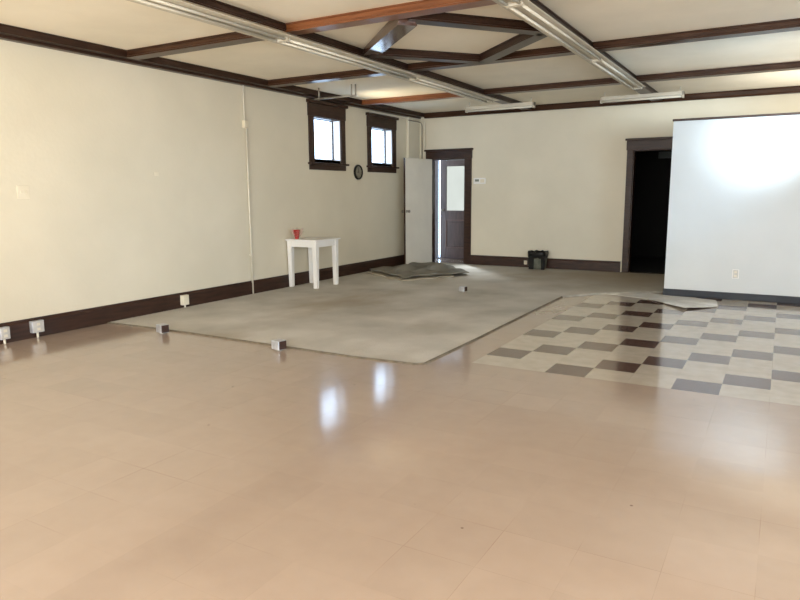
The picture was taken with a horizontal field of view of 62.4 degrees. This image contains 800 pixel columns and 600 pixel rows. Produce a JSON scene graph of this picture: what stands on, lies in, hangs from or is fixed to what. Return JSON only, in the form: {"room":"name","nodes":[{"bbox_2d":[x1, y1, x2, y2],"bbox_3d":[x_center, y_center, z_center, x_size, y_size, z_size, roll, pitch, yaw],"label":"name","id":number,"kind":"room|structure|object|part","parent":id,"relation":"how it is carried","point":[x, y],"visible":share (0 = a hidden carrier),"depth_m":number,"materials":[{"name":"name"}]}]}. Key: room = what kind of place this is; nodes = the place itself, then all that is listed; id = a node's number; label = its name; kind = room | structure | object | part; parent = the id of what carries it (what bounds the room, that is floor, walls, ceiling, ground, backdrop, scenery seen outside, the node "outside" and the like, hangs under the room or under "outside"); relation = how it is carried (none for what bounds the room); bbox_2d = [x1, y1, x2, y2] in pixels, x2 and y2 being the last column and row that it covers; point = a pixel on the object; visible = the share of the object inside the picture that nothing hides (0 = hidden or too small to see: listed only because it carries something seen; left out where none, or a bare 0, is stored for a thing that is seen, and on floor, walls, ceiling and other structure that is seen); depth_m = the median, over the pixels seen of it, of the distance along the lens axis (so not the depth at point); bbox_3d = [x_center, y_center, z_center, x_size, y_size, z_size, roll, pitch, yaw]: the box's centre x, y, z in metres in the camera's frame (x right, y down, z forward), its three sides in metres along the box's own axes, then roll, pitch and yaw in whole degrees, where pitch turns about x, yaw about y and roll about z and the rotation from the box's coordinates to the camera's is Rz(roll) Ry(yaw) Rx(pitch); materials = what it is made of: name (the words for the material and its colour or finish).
{"room":"empty hall","nodes":[
{"label":"empty hall","id":0,"kind":"room"},
{"bbox_2d":[0,39,405,322],"bbox_3d":[-3.551,-1.098,6.534,0.200,2.870,15.538,5,11,30],"label":"wall","id":1,"kind":"structure","parent":0,"point":[88,137],"depth_m":7.58,"materials":[{"name":"paint"}]},
{"bbox_2d":[0,326,10,343],"bbox_3d":[-3.704,0.332,6.179,0.056,0.160,0.090,5,11,30],"label":"outlet box","id":2,"kind":"object","parent":1,"relation":"attached to","point":[4,331],"visible":1,"depth_m":6.16,"materials":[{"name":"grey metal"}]},
{"bbox_3d":[-3.683,0.311,6.164,0.004,0.103,0.074,5,11,30],"label":"plate","id":3,"kind":"part","parent":2,"relation":"part of","materials":[{"name":"white plastic"}]},
{"bbox_2d":[16,186,29,198],"bbox_3d":[-3.578,-1.025,6.277,0.017,0.124,0.120,5,11,30],"label":"light switch","id":4,"kind":"object","parent":1,"relation":"attached to","point":[23,192],"visible":1,"depth_m":6.28,"materials":[{"name":"beige plastic"}]},
{"bbox_2d":[29,319,44,337],"bbox_3d":[-3.544,0.283,6.452,0.056,0.168,0.120,5,11,30],"label":"outlet box","id":5,"kind":"object","parent":1,"relation":"attached to","point":[36,326],"visible":1,"depth_m":6.43,"materials":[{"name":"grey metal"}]},
{"bbox_3d":[-3.523,0.259,6.436,0.004,0.103,0.104,5,11,30],"label":"plate","id":6,"kind":"part","parent":5,"relation":"part of","materials":[{"name":"white plastic"}]},
{"bbox_2d":[180,294,188,307],"bbox_3d":[-2.618,0.020,8.038,0.056,0.163,0.095,5,11,30],"label":"outlet box","id":7,"kind":"object","parent":1,"relation":"attached to","point":[184,299],"visible":0.99,"depth_m":8.01,"materials":[{"name":"beige plastic"}]},
{"bbox_3d":[-2.597,0.001,8.023,0.004,0.108,0.079,5,11,30],"label":"plate","id":8,"kind":"part","parent":7,"relation":"part of","materials":[{"name":"beige plastic"}]},
{"bbox_2d":[0,255,403,343],"bbox_3d":[-3.543,0.259,6.529,0.022,0.193,14.750,5,11,30],"label":"baseboard","id":9,"kind":"structure","parent":1,"relation":"attached to","point":[78,319],"depth_m":7.78,"materials":[{"name":"brown wood"}]},
{"bbox_2d":[0,23,423,118],"bbox_3d":[-3.376,-2.456,6.235,0.195,0.095,15.188,5,11,30],"label":"trim","id":10,"kind":"structure","parent":1,"relation":"attached to","point":[7,32],"depth_m":7.49,"materials":[{"name":"brown wood"}]},
{"bbox_2d":[242,85,253,293],"bbox_3d":[-2.040,-1.444,8.886,0.045,2.773,0.075,5,11,30],"label":"conduit","id":11,"kind":"object","parent":1,"relation":"attached to","point":[245,124],"visible":1,"depth_m":8.86,"materials":[{"name":"beige metal"}]},
{"bbox_2d":[306,99,348,170],"bbox_3d":[-1.199,-2.561,10.373,0.267,1.032,1.025,5,11,30],"label":"window","id":12,"kind":"structure","parent":1,"relation":"in","point":[322,110],"depth_m":10.42,"materials":[{"name":"brown wood"}]},
{"bbox_3d":[-1.258,-2.526,10.413,0.030,0.640,0.705,5,11,30],"label":"sash","id":13,"kind":"part","parent":12,"relation":"part of","materials":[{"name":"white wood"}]},
{"bbox_2d":[354,165,362,179],"bbox_3d":[-0.701,-2.157,11.141,0.034,0.250,0.250,5,11,30],"label":"wall clock","id":14,"kind":"object","parent":1,"relation":"attached to","point":[358,171],"visible":1,"depth_m":11.13,"materials":[{"name":"black plastic"}]},
{"bbox_2d":[366,112,398,172],"bbox_3d":[-0.384,-2.776,11.771,0.267,0.995,1.030,5,11,30],"label":"window","id":15,"kind":"structure","parent":1,"relation":"in","point":[374,121],"depth_m":11.84,"materials":[{"name":"brown wood"}]},
{"bbox_3d":[-0.443,-2.747,11.811,0.030,0.615,0.710,5,11,30],"label":"sash","id":16,"kind":"part","parent":15,"relation":"part of","materials":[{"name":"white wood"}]},
{"bbox_2d":[390,115,424,149],"bbox_3d":[0.118,-3.120,12.335,0.110,0.571,1.056,7,12,38],"label":"conduit","id":17,"kind":"object","parent":1,"relation":"attached to","point":[390,115],"visible":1,"depth_m":12.66,"materials":[{"name":"beige metal"}]},
{"bbox_2d":[408,120,422,158],"bbox_3d":[0.287,-3.054,12.608,0.055,0.725,0.437,7,12,37],"label":"conduit","id":18,"kind":"object","parent":1,"relation":"attached to","point":[408,120],"visible":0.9,"depth_m":12.73,"materials":[{"name":"beige metal"}]},
{"bbox_2d":[0,255,799,599],"bbox_3d":[1.675,0.432,6.231,9.984,0.120,19.800,5,11,30],"label":"floor","id":19,"kind":"structure","parent":0,"point":[601,446],"depth_m":3.39,"materials":[{"name":"tile"}]},
{"bbox_2d":[156,323,168,333],"bbox_3d":[-2.376,0.289,6.607,0.115,0.095,0.090,8,13,43],"label":"floor outlet","id":20,"kind":"object","parent":19,"relation":"on","point":[163,328],"visible":1,"depth_m":6.57,"materials":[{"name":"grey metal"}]},
{"bbox_3d":[-2.336,0.287,6.568,0.005,0.074,0.078,8,13,43],"label":"socket plate","id":21,"kind":"part","parent":20,"relation":"part of","materials":[{"name":"brown plastic"}]},
{"bbox_2d":[271,339,286,350],"bbox_3d":[-1.076,0.401,5.866,0.115,0.095,0.090,8,12,41],"label":"floor outlet","id":22,"kind":"object","parent":19,"relation":"on","point":[277,344],"visible":1,"depth_m":5.83,"materials":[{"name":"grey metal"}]},
{"bbox_3d":[-1.035,0.399,5.829,0.005,0.074,0.078,8,12,41],"label":"socket plate","id":23,"kind":"part","parent":22,"relation":"part of","materials":[{"name":"brown plastic"}]},
{"bbox_2d":[107,262,664,364],"bbox_3d":[0.737,-0.079,8.973,4.927,0.018,7.120,5,11,30],"label":"carpet","id":24,"kind":"object","parent":19,"relation":"on","point":[367,316],"visible":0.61,"depth_m":7.76,"materials":[{"name":"carpet"}]},
{"bbox_2d":[285,237,340,288],"bbox_3d":[-1.280,-0.564,9.815,0.570,0.703,0.600,5,11,30],"label":"side table","id":25,"kind":"object","parent":24,"relation":"on","point":[313,244],"visible":1,"depth_m":9.68,"materials":[{"name":"white paint"}]},
{"bbox_3d":[-1.601,-0.536,9.720,0.075,0.683,0.075,5,11,30],"label":"leg","id":26,"kind":"part","parent":25,"relation":"part of","materials":[{"name":"white paint"}]},
{"bbox_2d":[293,230,299,238],"bbox_3d":[-1.502,-0.982,9.682,0.181,0.168,0.161,-2,9,-9],"label":"cup","id":27,"kind":"object","parent":25,"relation":"on","point":[296,232],"visible":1,"depth_m":9.66,"materials":[{"name":"plastic"}]},
{"bbox_3d":[-1.359,-0.605,10.135,0.075,0.683,0.075,5,11,30],"label":"leg","id":28,"kind":"part","parent":25,"relation":"part of","materials":[{"name":"white paint"}]},
{"bbox_3d":[-1.211,-0.502,9.498,0.075,0.683,0.075,5,11,30],"label":"leg","id":29,"kind":"part","parent":25,"relation":"part of","materials":[{"name":"white paint"}]},
{"bbox_3d":[-0.969,-0.572,9.913,0.075,0.683,0.075,5,11,30],"label":"leg","id":30,"kind":"part","parent":25,"relation":"part of","materials":[{"name":"white paint"}]},
{"bbox_2d":[366,271,453,280],"bbox_3d":[0.195,-0.458,11.209,1.278,0.026,1.554,-5,10,-28],"label":"carpet offcut","id":31,"kind":"object","parent":24,"relation":"on","point":[377,273],"visible":0.34,"depth_m":10.69,"materials":[{"name":"beige carpet"}]},
{"bbox_2d":[369,262,468,277],"bbox_3d":[0.388,-0.580,11.420,1.656,0.131,1.647,-5,10,-26],"label":"carpet offcut","id":32,"kind":"object","parent":31,"relation":"on","point":[411,269],"visible":1,"depth_m":11.10,"materials":[{"name":"grey carpet"}]},
{"bbox_2d":[459,286,466,291],"bbox_3d":[0.870,-0.148,9.120,0.098,0.081,0.076,7,12,37],"label":"floor outlet","id":33,"kind":"object","parent":24,"relation":"on","point":[461,288],"visible":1,"depth_m":9.09,"materials":[{"name":"grey metal"}]},
{"bbox_2d":[528,250,548,269],"bbox_3d":[2.462,-0.720,11.780,0.336,0.330,0.287,5,11,30],"label":"waste bin","id":34,"kind":"object","parent":24,"relation":"on","point":[537,259],"visible":1,"depth_m":11.68,"materials":[{"name":"black plastic"}]},
{"bbox_2d":[609,292,717,307],"bbox_3d":[3.446,-0.021,8.461,0.853,0.025,1.328,-5,10,-24],"label":"sheet","id":35,"kind":"object","parent":19,"relation":"on","point":[685,302],"visible":1,"depth_m":8.34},
{"bbox_2d":[0,0,799,112],"bbox_3d":[0.592,-2.214,3.928,9.984,0.120,15.538,5,11,30],"label":"ceiling","id":36,"kind":"structure","parent":0,"point":[122,24],"depth_m":6.58,"materials":[{"name":"paint"}]},
{"bbox_2d":[126,32,263,59],"bbox_3d":[-1.982,-2.519,6.505,1.974,0.075,0.150,5,11,30],"label":"trim","id":37,"kind":"structure","parent":36,"relation":"attached to","point":[232,38],"depth_m":6.50,"materials":[{"name":"brown wood"}]},
{"bbox_2d":[127,0,294,41],"bbox_3d":[-1.662,-2.180,4.877,0.310,0.074,2.430,5,11,30],"label":"fluorescent light","id":38,"kind":"object","parent":36,"relation":"attached to","point":[184,8],"visible":1,"depth_m":5.20,"materials":[{"name":"metal"}]},
{"bbox_2d":[267,69,384,86],"bbox_3d":[-0.879,-2.835,8.394,1.974,0.075,0.150,5,11,30],"label":"trim","id":39,"kind":"structure","parent":36,"relation":"attached to","point":[360,73],"depth_m":8.39,"materials":[{"name":"brown wood"}]},
{"bbox_2d":[315,84,355,99],"bbox_3d":[-0.924,-2.945,9.363,0.716,0.170,0.044,5,11,30],"label":"pipe","id":40,"kind":"object","parent":36,"relation":"hanging from","point":[351,95],"visible":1,"depth_m":9.35,"materials":[{"name":"grey metal"}]},
{"bbox_2d":[270,33,423,80],"bbox_3d":[-0.444,-2.529,6.962,0.310,0.074,2.430,5,11,30],"label":"fluorescent light","id":41,"kind":"object","parent":36,"relation":"attached to","point":[300,43],"visible":0.85,"depth_m":6.73,"materials":[{"name":"metal"}]},
{"bbox_2d":[186,0,531,109],"bbox_3d":[-1.536,-2.301,5.151,0.170,0.075,15.128,5,11,30],"label":"trim","id":42,"kind":"structure","parent":36,"relation":"attached to","point":[213,4],"depth_m":6.47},
{"bbox_2d":[363,18,416,54],"bbox_3d":[-0.121,-2.493,6.207,0.170,0.174,1.478,-3,10,-14],"label":"trim","id":43,"kind":"structure","parent":36,"relation":"attached to","point":[393,31],"depth_m":6.01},
{"bbox_2d":[285,0,496,34],"bbox_3d":[-0.120,-2.358,5.444,1.985,0.075,0.150,5,11,30],"label":"trim","id":44,"kind":"structure","parent":36,"relation":"attached to","point":[421,7],"depth_m":5.41,"materials":[{"name":"brown wood"}]},
{"bbox_2d":[361,92,464,105],"bbox_3d":[0.264,-3.162,10.351,1.974,0.075,0.150,5,11,30],"label":"trim","id":45,"kind":"structure","parent":36,"relation":"attached to","point":[436,96],"depth_m":10.35,"materials":[{"name":"brown wood"}]},
{"bbox_2d":[369,48,483,63],"bbox_3d":[0.307,-2.632,7.120,1.290,0.080,0.140,-4,10,-19],"label":"trim","id":46,"kind":"structure","parent":36,"relation":"attached to","point":[390,53],"depth_m":7.08,"materials":[{"name":"brown wood"}]},
{"bbox_2d":[404,74,499,102],"bbox_3d":[0.774,-2.877,9.048,0.310,0.074,2.430,5,11,30],"label":"fluorescent light","id":47,"kind":"object","parent":36,"relation":"attached to","point":[426,81],"visible":0.87,"depth_m":8.88,"materials":[{"name":"metal"}]},
{"bbox_2d":[407,12,542,35],"bbox_3d":[0.689,-2.411,5.747,1.352,0.080,0.140,-4,10,-21],"label":"trim","id":48,"kind":"structure","parent":36,"relation":"attached to","point":[453,20],"depth_m":5.70,"materials":[{"name":"brown wood"}]},
{"bbox_2d":[407,46,575,71],"bbox_3d":[0.983,-2.674,7.333,1.985,0.075,0.150,5,11,30],"label":"trim","id":49,"kind":"structure","parent":36,"relation":"attached to","point":[556,51],"depth_m":7.16,"materials":[{"name":"brown wood"}]},
{"bbox_2d":[465,98,535,112],"bbox_3d":[1.645,-3.217,10.904,1.205,0.163,0.090,5,11,30],"label":"fluorescent light","id":50,"kind":"object","parent":36,"relation":"hanging from","point":[531,104],"visible":1,"depth_m":10.86,"materials":[{"name":"metal"}]},
{"bbox_2d":[492,0,528,6],"bbox_3d":[0.232,-2.017,3.799,0.230,0.074,2.430,5,11,30],"label":"fluorescent light","id":51,"kind":"object","parent":36,"relation":"attached to","point":[507,3],"visible":1,"depth_m":4.79,"materials":[{"name":"metal"}]},
{"bbox_2d":[478,34,547,62],"bbox_3d":[1.118,-2.562,6.659,0.140,0.080,1.408,-3,10,-16],"label":"trim","id":52,"kind":"structure","parent":36,"relation":"attached to","point":[519,41],"depth_m":6.63,"materials":[{"name":"brown wood"}]},
{"bbox_2d":[483,78,620,95],"bbox_3d":[2.126,-3.001,9.290,1.985,0.075,0.150,5,11,30],"label":"trim","id":53,"kind":"structure","parent":36,"relation":"attached to","point":[605,81],"depth_m":9.22,"materials":[{"name":"brown wood"}]},
{"bbox_2d":[501,1,606,61],"bbox_3d":[1.450,-2.365,5.884,0.230,0.074,2.430,5,11,30],"label":"fluorescent light","id":54,"kind":"object","parent":36,"relation":"attached to","point":[528,12],"visible":0.85,"depth_m":5.63,"materials":[{"name":"metal"}]},
{"bbox_2d":[529,0,661,100],"bbox_3d":[0.332,-2.140,4.087,0.170,0.075,15.128,5,11,30],"label":"trim","id":55,"kind":"structure","parent":36,"relation":"attached to","point":[648,89],"depth_m":6.57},
{"bbox_2d":[587,58,645,89],"bbox_3d":[2.618,-2.699,7.884,0.230,0.074,2.240,5,11,30],"label":"fluorescent light","id":56,"kind":"object","parent":36,"relation":"attached to","point":[607,66],"visible":0.85,"depth_m":7.75,"materials":[{"name":"metal"}]},
{"bbox_2d":[600,86,684,103],"bbox_3d":[3.600,-3.057,9.848,1.190,0.163,0.090,5,11,30],"label":"fluorescent light","id":57,"kind":"object","parent":36,"relation":"hanging from","point":[675,94],"visible":1,"depth_m":9.80,"materials":[{"name":"metal"}]},
{"bbox_2d":[593,18,799,51],"bbox_3d":[4.159,-2.400,5.524,5.005,0.075,0.150,5,11,30],"label":"trim","id":58,"kind":"structure","parent":36,"relation":"attached to","point":[787,25],"depth_m":6.23,"materials":[{"name":"brown wood"}]},
{"bbox_2d":[636,61,799,82],"bbox_3d":[5.302,-2.727,7.481,5.005,0.075,0.150,5,11,30],"label":"trim","id":59,"kind":"structure","parent":36,"relation":"attached to","point":[795,65],"depth_m":8.18,"materials":[{"name":"brown wood"}]},
{"bbox_2d":[406,117,419,158],"bbox_3d":[0.256,-2.145,12.795,0.060,2.870,0.438,5,11,30],"label":"wall","id":60,"kind":"structure","parent":0,"point":[412,128],"depth_m":12.58,"materials":[{"name":"paint"}]},
{"bbox_2d":[420,93,799,271],"bbox_3d":[4.485,-1.834,10.720,9.484,2.870,0.150,5,11,30],"label":"wall","id":61,"kind":"structure","parent":0,"point":[555,184],"depth_m":11.60,"materials":[{"name":"paint"}]},
{"bbox_2d":[424,148,472,263],"bbox_3d":[0.961,-1.795,12.751,1.010,2.185,0.209,5,11,30],"label":"door frame","id":62,"kind":"structure","parent":61,"relation":"in","point":[465,154],"depth_m":12.54,"materials":[{"name":"brown wood"}]},
{"bbox_2d":[401,158,431,263],"bbox_3d":[0.351,-1.670,12.540,0.184,1.988,0.877,7,12,37],"label":"door","id":63,"kind":"structure","parent":62,"relation":"attached to","point":[417,210],"depth_m":12.49,"materials":[{"name":"paint"}]},
{"bbox_2d":[473,178,485,183],"bbox_3d":[1.482,-2.220,12.304,0.240,0.110,0.031,5,11,30],"label":"thermostat","id":64,"kind":"object","parent":61,"relation":"attached to","point":[475,180],"visible":1,"depth_m":12.29,"materials":[{"name":"white paint"}]},
{"bbox_2d":[470,255,620,271],"bbox_3d":[2.553,-0.665,11.944,2.775,0.193,0.022,5,11,30],"label":"baseboard","id":65,"kind":"structure","parent":61,"relation":"attached to","point":[552,263],"depth_m":11.79,"materials":[{"name":"brown wood"}]},
{"bbox_2d":[424,86,799,118],"bbox_3d":[4.502,-3.179,10.354,9.294,0.098,0.075,5,11,30],"label":"trim","id":66,"kind":"structure","parent":61,"relation":"attached to","point":[788,89],"depth_m":10.74,"materials":[{"name":"brown wood"}]},
{"bbox_2d":[621,136,672,271],"bbox_3d":[4.222,-1.536,10.889,1.038,2.230,0.209,5,11,30],"label":"door frame","id":67,"kind":"structure","parent":61,"relation":"in","point":[634,145],"depth_m":10.98,"materials":[{"name":"brown wood"}]},
{"bbox_2d":[630,150,671,273],"bbox_3d":[5.039,-1.992,12.191,3.400,2.700,2.962,5,11,30],"label":"doorway","id":68,"kind":"structure","parent":0,"point":[652,173],"depth_m":13.68,"materials":[{"name":"black"}]},
{"bbox_2d":[658,151,671,157],"bbox_3d":[5.434,-2.946,13.399,0.350,0.130,0.030,5,11,30],"label":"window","id":69,"kind":"structure","parent":68,"relation":"in","point":[668,154],"depth_m":13.40,"materials":[{"name":"black glass"}]},
{"bbox_2d":[664,115,799,296],"bbox_3d":[6.041,-1.172,8.513,4.510,2.255,2.260,5,11,30],"label":"wall partition","id":70,"kind":"structure","parent":0,"point":[734,196],"depth_m":8.26,"materials":[{"name":"paint"}]},
{"bbox_2d":[663,288,799,303],"bbox_3d":[6.032,-0.101,8.671,4.520,0.090,2.244,5,11,30],"label":"baseboard","id":71,"kind":"structure","parent":70,"relation":"attached to","point":[672,292],"depth_m":8.41,"materials":[{"name":"grey wood"}]},
{"bbox_2d":[732,269,738,278],"bbox_3d":[4.253,-0.329,8.369,0.075,0.115,0.012,5,11,30],"label":"outlet box","id":72,"kind":"object","parent":70,"relation":"attached to","point":[735,273],"visible":1,"depth_m":8.36,"materials":[{"name":"white paint"}]},
{"bbox_2d":[673,112,799,121],"bbox_3d":[6.023,-2.298,8.323,4.522,0.028,2.280,5,11,30],"label":"trim","id":73,"kind":"structure","parent":70,"relation":"attached to","point":[791,113],"depth_m":8.09,"materials":[{"name":"brown wood"}]},
{"bbox_3d":[0.965,-2.042,13.287,1.950,2.500,0.782,5,11,30],"label":"wall","id":74,"kind":"structure","parent":0,"visible":0},
{"bbox_2d":[435,160,463,259],"bbox_3d":[1.128,-2.039,13.574,1.750,2.400,0.130,5,11,30],"label":"trim","id":75,"kind":"structure","parent":74,"relation":"attached to","point":[436,162],"depth_m":13.78,"materials":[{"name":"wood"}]},
{"bbox_2d":[440,160,463,257],"bbox_3d":[1.219,-1.848,13.509,0.896,1.998,0.104,5,11,30],"label":"door","id":76,"kind":"structure","parent":74,"relation":"in","point":[451,171],"depth_m":13.61,"materials":[{"name":"brown wood"}]},
{"bbox_3d":[1.230,-1.358,13.604,0.626,0.580,0.022,5,11,30],"label":"panel moulding","id":77,"kind":"part","parent":76,"relation":"part of","materials":[{"name":"brown wood"}]},
{"bbox_3d":[1.232,-2.276,13.467,0.626,0.895,0.006,5,11,30],"label":"glass pane","id":78,"kind":"part","parent":76,"relation":"part of","materials":[{"name":"white glass"}]},
{"bbox_3d":[1.235,-1.359,13.613,0.626,0.580,0.026,5,11,30],"label":"panel","id":79,"kind":"part","parent":76,"relation":"part of","materials":[{"name":"brown wood"}]}
]}

